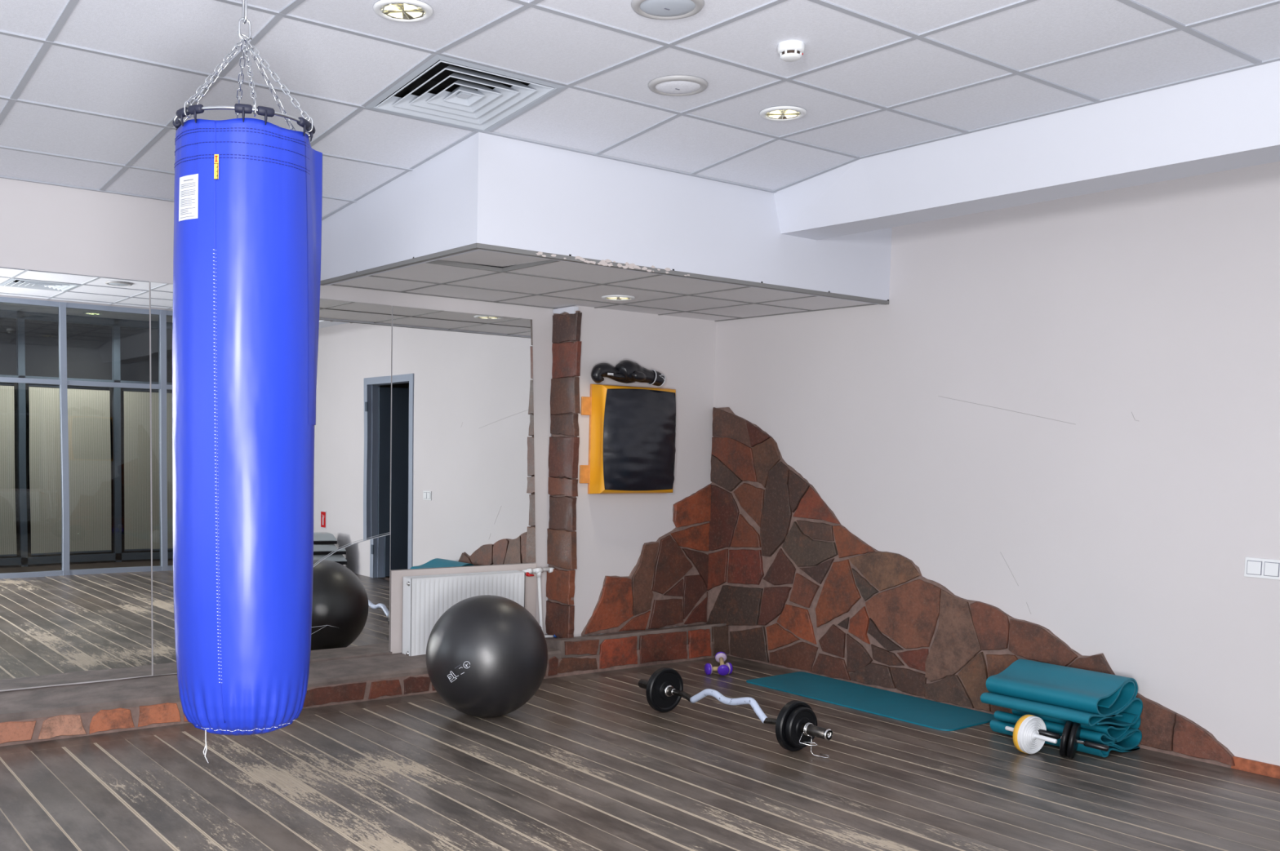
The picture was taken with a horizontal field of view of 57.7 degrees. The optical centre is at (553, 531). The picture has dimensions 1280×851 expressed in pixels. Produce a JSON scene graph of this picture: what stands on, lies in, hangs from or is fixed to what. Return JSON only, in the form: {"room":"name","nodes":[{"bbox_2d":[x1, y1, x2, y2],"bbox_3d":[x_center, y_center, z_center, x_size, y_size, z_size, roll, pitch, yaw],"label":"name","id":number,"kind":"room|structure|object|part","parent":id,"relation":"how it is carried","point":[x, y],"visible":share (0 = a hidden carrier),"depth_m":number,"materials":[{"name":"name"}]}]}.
{"room":"exercise studio","nodes":[
{"label":"exercise studio","id":0,"kind":"room"},
{"bbox_2d":[0,177,553,692],"bbox_3d":[-2.822,-0.490,5.452,6.840,3.050,0.120,-2,5,-36],"label":"wall","id":1,"kind":"structure","parent":0,"point":[46,228],"depth_m":5.80,"materials":[{"name":"paint"}]},
{"bbox_2d":[0,266,151,690],"bbox_3d":[-3.690,-0.208,4.759,4.006,2.018,0.013,-2,5,-36],"label":"mirror panel","id":2,"kind":"object","parent":1,"relation":"attached to","point":[75,511],"visible":1,"depth_m":5.71,"materials":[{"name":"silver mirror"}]},
{"bbox_2d":[150,281,391,675],"bbox_3d":[-1.505,-0.279,6.336,1.369,2.021,0.017,-2,5,-36],"label":"mirror panel","id":3,"kind":"object","parent":1,"relation":"attached to","point":[350,610],"visible":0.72,"depth_m":6.55,"materials":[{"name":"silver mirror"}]},
{"bbox_3d":[-1.403,0.376,6.468,1.083,0.697,0.007,-2,5,-36],"label":"mirror pane","id":4,"kind":"part","parent":3,"relation":"part of","materials":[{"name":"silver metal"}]},
{"bbox_2d":[390,306,535,570],"bbox_3d":[-0.521,-0.553,7.029,1.039,1.532,0.011,-2,5,-36],"label":"mirror panel","id":5,"kind":"object","parent":1,"relation":"attached to","point":[463,460],"visible":1,"depth_m":7.00,"materials":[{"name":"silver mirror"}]},
{"bbox_2d":[389,563,537,653],"bbox_3d":[-0.538,0.460,7.108,1.040,0.493,0.022,-2,5,-36],"label":"trim","id":6,"kind":"structure","parent":1,"relation":"attached to","point":[396,576],"depth_m":6.89,"materials":[{"name":"grey paint"}]},
{"bbox_2d":[545,306,582,638],"bbox_3d":[0.061,-0.350,7.314,0.047,2.112,0.275,-2,5,-36],"label":"stone strip","id":7,"kind":"object","parent":1,"relation":"attached to","point":[564,442],"visible":1,"depth_m":7.29,"materials":[{"name":"stone"},{"name":"grout"}]},
{"bbox_2d":[320,243,888,321],"bbox_3d":[0.326,-1.369,6.565,2.827,0.047,1.650,-2,5,-36],"label":"ceiling","id":8,"kind":"structure","parent":0,"point":[532,282],"depth_m":6.34,"materials":[{"name":"tile"}]},
{"bbox_2d":[535,251,689,275],"bbox_3d":[0.302,-1.282,5.533,0.945,0.034,0.004,-2,5,-36],"label":"trim","id":9,"kind":"structure","parent":8,"relation":"attached to","point":[602,262],"depth_m":5.51,"materials":[{"name":"grey paint"}]},
{"bbox_2d":[601,295,635,301],"bbox_3d":[0.379,-1.367,6.740,0.196,0.018,0.196,-2,5,-36],"label":"recessed light","id":10,"kind":"object","parent":8,"relation":"in","point":[617,298],"visible":0.99,"depth_m":6.73,"materials":[{"name":"white plastic"}]},
{"bbox_2d":[546,305,715,637],"bbox_3d":[0.514,-0.592,7.735,1.195,3.050,0.330,-2,5,-36],"label":"wall","id":11,"kind":"structure","parent":0,"point":[612,531],"depth_m":7.57,"materials":[{"name":"paint"}]},
{"bbox_2d":[320,132,892,305],"bbox_3d":[0.332,-1.599,6.549,2.825,0.506,1.646,-2,5,-36],"label":"soffit","id":12,"kind":"structure","parent":11,"relation":"attached to","point":[485,188],"depth_m":5.62,"materials":[{"name":"white paint"}]},
{"bbox_2d":[579,384,675,493],"bbox_3d":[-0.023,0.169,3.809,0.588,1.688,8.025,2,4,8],"label":"pad","id":13,"kind":"object","parent":11,"relation":"attached to","point":[632,450],"visible":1,"depth_m":7.31,"materials":[{"name":"black leather"}]},
{"bbox_2d":[591,363,635,383],"bbox_3d":[0.387,-0.999,7.310,0.358,0.130,0.103,-2,5,-36],"label":"glove","id":14,"kind":"object","parent":13,"relation":"on","point":[600,371],"visible":0.94,"depth_m":7.23,"materials":[{"name":"black leather"}]},
{"bbox_2d":[615,360,665,386],"bbox_3d":[0.565,-1.017,7.416,0.383,0.158,0.159,-2,5,-36],"label":"glove","id":15,"kind":"object","parent":13,"relation":"on","point":[633,371],"visible":0.98,"depth_m":7.34,"materials":[{"name":"black leather"}]},
{"bbox_2d":[581,483,711,636],"bbox_3d":[0.643,0.166,7.672,1.101,0.979,0.032,-2,5,-36],"label":"cladding","id":16,"kind":"object","parent":11,"relation":"attached to","point":[667,586],"visible":1,"depth_m":7.76,"materials":[{"name":"stone"},{"name":"grout"}]},
{"bbox_2d":[0,0,1279,220],"bbox_3d":[-0.255,-1.537,2.778,8.196,0.239,7.056,-2,5,-36],"label":"ceiling","id":17,"kind":"structure","parent":0,"point":[92,91],"depth_m":4.31,"materials":[{"name":"tile"}]},
{"bbox_2d":[172,0,322,762],"bbox_3d":[-0.876,-0.525,3.280,0.394,2.342,0.396,2,4,7],"label":"bag","id":18,"kind":"object","parent":17,"relation":"hanging from","point":[248,192],"visible":1,"depth_m":3.14,"materials":[{"name":"blue leather"}]},
{"bbox_3d":[-0.957,-1.262,3.238,0.186,0.226,0.016,2,4,7],"label":"chain","id":19,"kind":"part","parent":18,"relation":"part of","materials":[{"name":"silver metal"}]},
{"bbox_3d":[-0.919,-1.254,3.150,0.016,0.226,0.186,4,5,37],"label":"chain","id":20,"kind":"part","parent":18,"relation":"part of","materials":[{"name":"silver metal"}]},
{"bbox_3d":[-0.899,-1.266,3.315,0.016,0.226,0.186,-1,5,-23],"label":"chain","id":21,"kind":"part","parent":18,"relation":"part of","materials":[{"name":"silver metal"}]},
{"bbox_3d":[-0.856,-1.537,3.206,0.028,0.249,0.019,4,5,30],"label":"hanging chain","id":22,"kind":"part","parent":18,"relation":"part of","materials":[{"name":"silver metal"}]},
{"bbox_3d":[-0.824,-1.252,3.138,0.016,0.226,0.186,-1,5,-23],"label":"chain","id":23,"kind":"part","parent":18,"relation":"part of","materials":[{"name":"silver metal"}]},
{"bbox_3d":[-0.803,-1.263,3.304,0.016,0.226,0.186,4,5,37],"label":"chain","id":24,"kind":"part","parent":18,"relation":"part of","materials":[{"name":"silver metal"}]},
{"bbox_3d":[-0.765,-1.256,3.215,0.186,0.226,0.016,2,4,7],"label":"chain","id":25,"kind":"part","parent":18,"relation":"part of","materials":[{"name":"silver metal"}]},
{"bbox_2d":[373,0,433,22],"bbox_3d":[-0.494,-1.720,3.807,0.196,0.018,0.196,-2,5,-36],"label":"recessed light","id":26,"kind":"object","parent":17,"relation":"in","point":[397,11],"visible":1,"depth_m":3.80,"materials":[{"name":"white plastic"}]},
{"bbox_2d":[364,54,566,132],"bbox_3d":[-0.363,-1.828,4.645,0.592,0.228,0.606,-2,5,-36],"label":"ceiling vent","id":27,"kind":"object","parent":17,"relation":"in","point":[443,90],"visible":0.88,"depth_m":4.70,"materials":[{"name":"grey metal"}]},
{"bbox_2d":[631,0,704,19],"bbox_3d":[0.367,-1.688,3.714,0.234,0.018,0.234,-2,5,-36],"label":"ceiling speaker","id":28,"kind":"object","parent":17,"relation":"attached to","point":[651,9],"visible":1,"depth_m":3.72,"materials":[{"name":"grey plastic"}]},
{"bbox_2d":[640,0,695,17],"bbox_3d":[0.367,-1.688,3.714,0.182,0.015,0.182,-2,5,-36],"label":"grille","id":29,"kind":"object","parent":28,"relation":"attached to","point":[648,8],"depth_m":3.71,"materials":[{"name":"grey"}]},
{"bbox_2d":[648,75,707,96],"bbox_3d":[0.489,-1.747,4.541,0.234,0.018,0.234,-2,5,-36],"label":"ceiling speaker","id":30,"kind":"object","parent":17,"relation":"attached to","point":[673,85],"visible":1,"depth_m":4.51,"materials":[{"name":"grey plastic"}]},
{"bbox_2d":[655,80,700,93],"bbox_3d":[0.489,-1.747,4.541,0.182,0.015,0.182,-2,5,-36],"label":"grille","id":31,"kind":"object","parent":30,"relation":"attached to","point":[661,86],"depth_m":4.52,"materials":[{"name":"white plastic"}]},
{"bbox_2d":[759,106,806,120],"bbox_3d":[0.970,-1.770,4.886,0.196,0.018,0.196,-2,5,-36],"label":"recessed light","id":32,"kind":"object","parent":17,"relation":"in","point":[780,113],"visible":1,"depth_m":4.87,"materials":[{"name":"white plastic"}]},
{"bbox_2d":[777,40,804,62],"bbox_3d":[0.837,-1.690,4.074,0.096,0.052,0.096,-2,5,-36],"label":"smoke detector","id":33,"kind":"object","parent":17,"relation":"attached to","point":[790,51],"visible":1,"depth_m":4.05,"materials":[{"name":"white plastic"}]},
{"bbox_2d":[773,60,1279,239],"bbox_3d":[2.754,-1.552,4.204,0.380,0.278,4.984,-2,5,-36],"label":"ceiling beam","id":34,"kind":"structure","parent":17,"relation":"attached to","point":[1231,120],"depth_m":4.90,"materials":[{"name":"white paint"}]},
{"bbox_2d":[0,656,1279,850],"bbox_3d":[-0.340,1.223,3.140,8.060,0.120,6.510,-2,5,-36],"label":"floor","id":35,"kind":"structure","parent":0,"point":[587,763],"depth_m":4.81,"materials":[{"name":"grey wood"}]},
{"bbox_2d":[0,623,729,746],"bbox_3d":[-2.186,0.824,5.672,8.058,0.222,0.462,-2,5,-36],"label":"stone ledge","id":36,"kind":"object","parent":35,"relation":"on","point":[27,716],"visible":0.65,"depth_m":6.18,"materials":[{"name":"tile"}]},
{"bbox_2d":[310,651,391,662],"bbox_3d":[-1.261,0.726,6.601,0.750,0.018,0.029,-2,5,-36],"label":"trim","id":37,"kind":"structure","parent":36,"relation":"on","point":[389,652],"depth_m":6.66,"materials":[{"name":"silver metal"}]},
{"bbox_2d":[401,570,524,656],"bbox_3d":[-0.538,0.495,7.018,0.814,0.477,0.102,-2,5,-36],"label":"radiator","id":38,"kind":"object","parent":36,"relation":"on","point":[425,598],"visible":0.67,"depth_m":6.84,"materials":[{"name":"white metal"}]},
{"bbox_2d":[404,570,524,579],"bbox_3d":[-0.530,0.259,7.003,0.806,0.004,0.102,-2,5,-36],"label":"grille","id":39,"kind":"object","parent":38,"relation":"attached to","point":[508,574],"depth_m":7.01,"materials":[{"name":"white metal"}]},
{"bbox_2d":[521,567,556,638],"bbox_3d":[-0.085,0.459,7.338,0.304,0.460,0.085,-2,5,-36],"label":"pipe","id":40,"kind":"object","parent":38,"relation":"attached to","point":[538,571],"visible":0.8,"depth_m":7.36,"materials":[{"name":"white plastic"}]},
{"bbox_3d":[-0.148,0.268,7.258,0.055,0.027,0.026,1,4,-1],"label":"valve handle","id":41,"kind":"part","parent":40,"relation":"part of","materials":[{"name":"red plastic"}]},
{"bbox_2d":[426,595,547,717],"bbox_3d":[-0.343,0.639,5.976,0.629,0.624,0.629,-3,6,-45],"label":"exercise ball","id":42,"kind":"object","parent":35,"relation":"on","point":[486,655],"visible":1,"depth_m":5.75,"materials":[{"name":"black plastic"}]},
{"bbox_2d":[704,662,733,675],"bbox_3d":[1.029,0.854,7.204,0.172,0.074,0.074,0,4,-16],"label":"dumbbell","id":43,"kind":"object","parent":35,"relation":"on","point":[708,669],"visible":0.77,"depth_m":7.18,"materials":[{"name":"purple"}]},
{"bbox_3d":[1.029,0.854,7.204,0.119,0.026,0.027,0,4,-16],"label":"handle","id":44,"kind":"part","parent":43,"relation":"part of","materials":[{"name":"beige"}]},
{"bbox_2d":[715,652,729,675],"bbox_3d":[1.049,0.819,7.184,0.075,0.130,0.175,1,4,0],"label":"dumbbell","id":45,"kind":"object","parent":35,"relation":"on","point":[720,657],"visible":1,"depth_m":7.16,"materials":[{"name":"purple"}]},
{"bbox_3d":[1.049,0.819,7.184,0.026,0.027,0.119,1,29,0],"label":"handle","id":46,"kind":"part","parent":45,"relation":"part of","materials":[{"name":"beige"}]},
{"bbox_2d":[638,667,832,758],"bbox_3d":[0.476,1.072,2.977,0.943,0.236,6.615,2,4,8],"label":"barbell","id":47,"kind":"object","parent":35,"relation":"on","point":[796,723],"visible":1,"depth_m":5.56,"materials":[{"name":"metal"}]},
{"bbox_3d":[0.592,0.839,6.136,0.236,0.236,0.042,-2,5,-36],"label":"weight plate","id":48,"kind":"part","parent":47,"relation":"part of","materials":[{"name":"black rubber"}]},
{"bbox_3d":[1.129,0.905,5.396,0.236,0.236,0.040,-2,5,-36],"label":"weight plate","id":49,"kind":"part","parent":47,"relation":"part of","materials":[{"name":"black rubber"}]},
{"bbox_3d":[1.151,0.908,5.365,0.190,0.190,0.034,-2,5,-36],"label":"weight plate","id":50,"kind":"part","parent":47,"relation":"part of","materials":[{"name":"black rubber"}]},
{"bbox_2d":[746,671,996,731],"bbox_3d":[1.776,0.946,6.565,0.535,0.008,1.450,-2,5,-36],"label":"exercise mat","id":51,"kind":"object","parent":35,"relation":"on","point":[907,708],"visible":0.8,"depth_m":6.47,"materials":[{"name":"teal plastic"}]},
{"bbox_2d":[1004,715,1057,754],"bbox_3d":[2.243,0.954,5.435,0.237,0.181,0.177,3,5,26],"label":"wheel","id":52,"kind":"object","parent":35,"relation":"on","point":[1027,739],"visible":1,"depth_m":5.41,"materials":[{"name":"white plastic"}]},
{"bbox_3d":[2.243,0.954,5.436,0.021,0.021,0.280,-1,5,-29],"label":"handle","id":53,"kind":"part","parent":52,"relation":"part of","materials":[{"name":"white plastic"}]},
{"bbox_2d":[990,720,1139,757],"bbox_3d":[2.506,0.996,5.681,0.372,0.069,0.570,-2,5,-36],"label":"mat","id":54,"kind":"object","parent":35,"relation":"on","point":[996,726],"visible":0.34,"depth_m":5.51,"materials":[{"name":"teal plastic"}]},
{"bbox_2d":[994,711,1142,750],"bbox_3d":[2.513,0.963,5.661,0.392,0.108,0.545,-2,5,-36],"label":"mat","id":55,"kind":"object","parent":54,"relation":"on","point":[1133,741],"visible":0.5,"depth_m":5.52,"materials":[{"name":"teal plastic"}]},
{"bbox_2d":[1011,709,1141,739],"bbox_3d":[2.555,0.914,5.663,0.318,0.104,0.485,-2,5,-36],"label":"mat","id":56,"kind":"object","parent":55,"relation":"on","point":[1113,731],"visible":0.34,"depth_m":5.52,"materials":[{"name":"teal plastic"}]},
{"bbox_2d":[980,693,1142,726],"bbox_3d":[2.470,0.841,5.631,0.493,0.128,0.555,-2,5,-36],"label":"mat","id":57,"kind":"object","parent":56,"relation":"on","point":[1135,708],"visible":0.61,"depth_m":5.49,"materials":[{"name":"teal plastic"}]},
{"bbox_2d":[986,658,1137,715],"bbox_3d":[2.475,0.754,5.643,0.377,0.158,0.570,-2,5,-36],"label":"mat","id":58,"kind":"object","parent":57,"relation":"on","point":[1097,693],"visible":0.99,"depth_m":5.54,"materials":[{"name":"teal plastic"}]},
{"bbox_2d":[1038,720,1109,759],"bbox_3d":[2.399,0.964,5.360,0.178,0.178,0.305,-2,5,-36],"label":"wheel","id":59,"kind":"object","parent":35,"relation":"on","point":[1069,741],"visible":0.99,"depth_m":5.31,"materials":[{"name":"black rubber"}]},
{"bbox_2d":[711,161,1279,766],"bbox_3d":[2.963,-0.423,5.477,0.121,2.950,6.830,-2,5,-36],"label":"wall","id":60,"kind":"structure","parent":0,"point":[1064,413],"depth_m":5.79,"materials":[{"name":"paint"}]},
{"bbox_2d":[706,407,1235,768],"bbox_3d":[2.092,0.113,6.574,0.036,1.683,3.460,-2,5,-36],"label":"cladding","id":61,"kind":"object","parent":60,"relation":"attached to","point":[793,588],"visible":0.92,"depth_m":7.06,"materials":[{"name":"stone"},{"name":"grout"}]},
{"bbox_2d":[1231,756,1279,779],"bbox_3d":[3.186,1.060,5.122,0.016,0.055,0.342,-2,5,-36],"label":"baseboard","id":62,"kind":"structure","parent":60,"relation":"attached to","point":[1241,764],"depth_m":5.17,"materials":[{"name":"orange stone"}]},
{"bbox_2d":[1244,557,1279,580],"bbox_3d":[3.151,0.163,5.133,0.012,0.088,0.154,-2,5,-36],"label":"light switch","id":63,"kind":"object","parent":60,"relation":"attached to","point":[1260,568],"visible":1,"depth_m":5.13,"materials":[{"name":"white plastic"}]}
]}

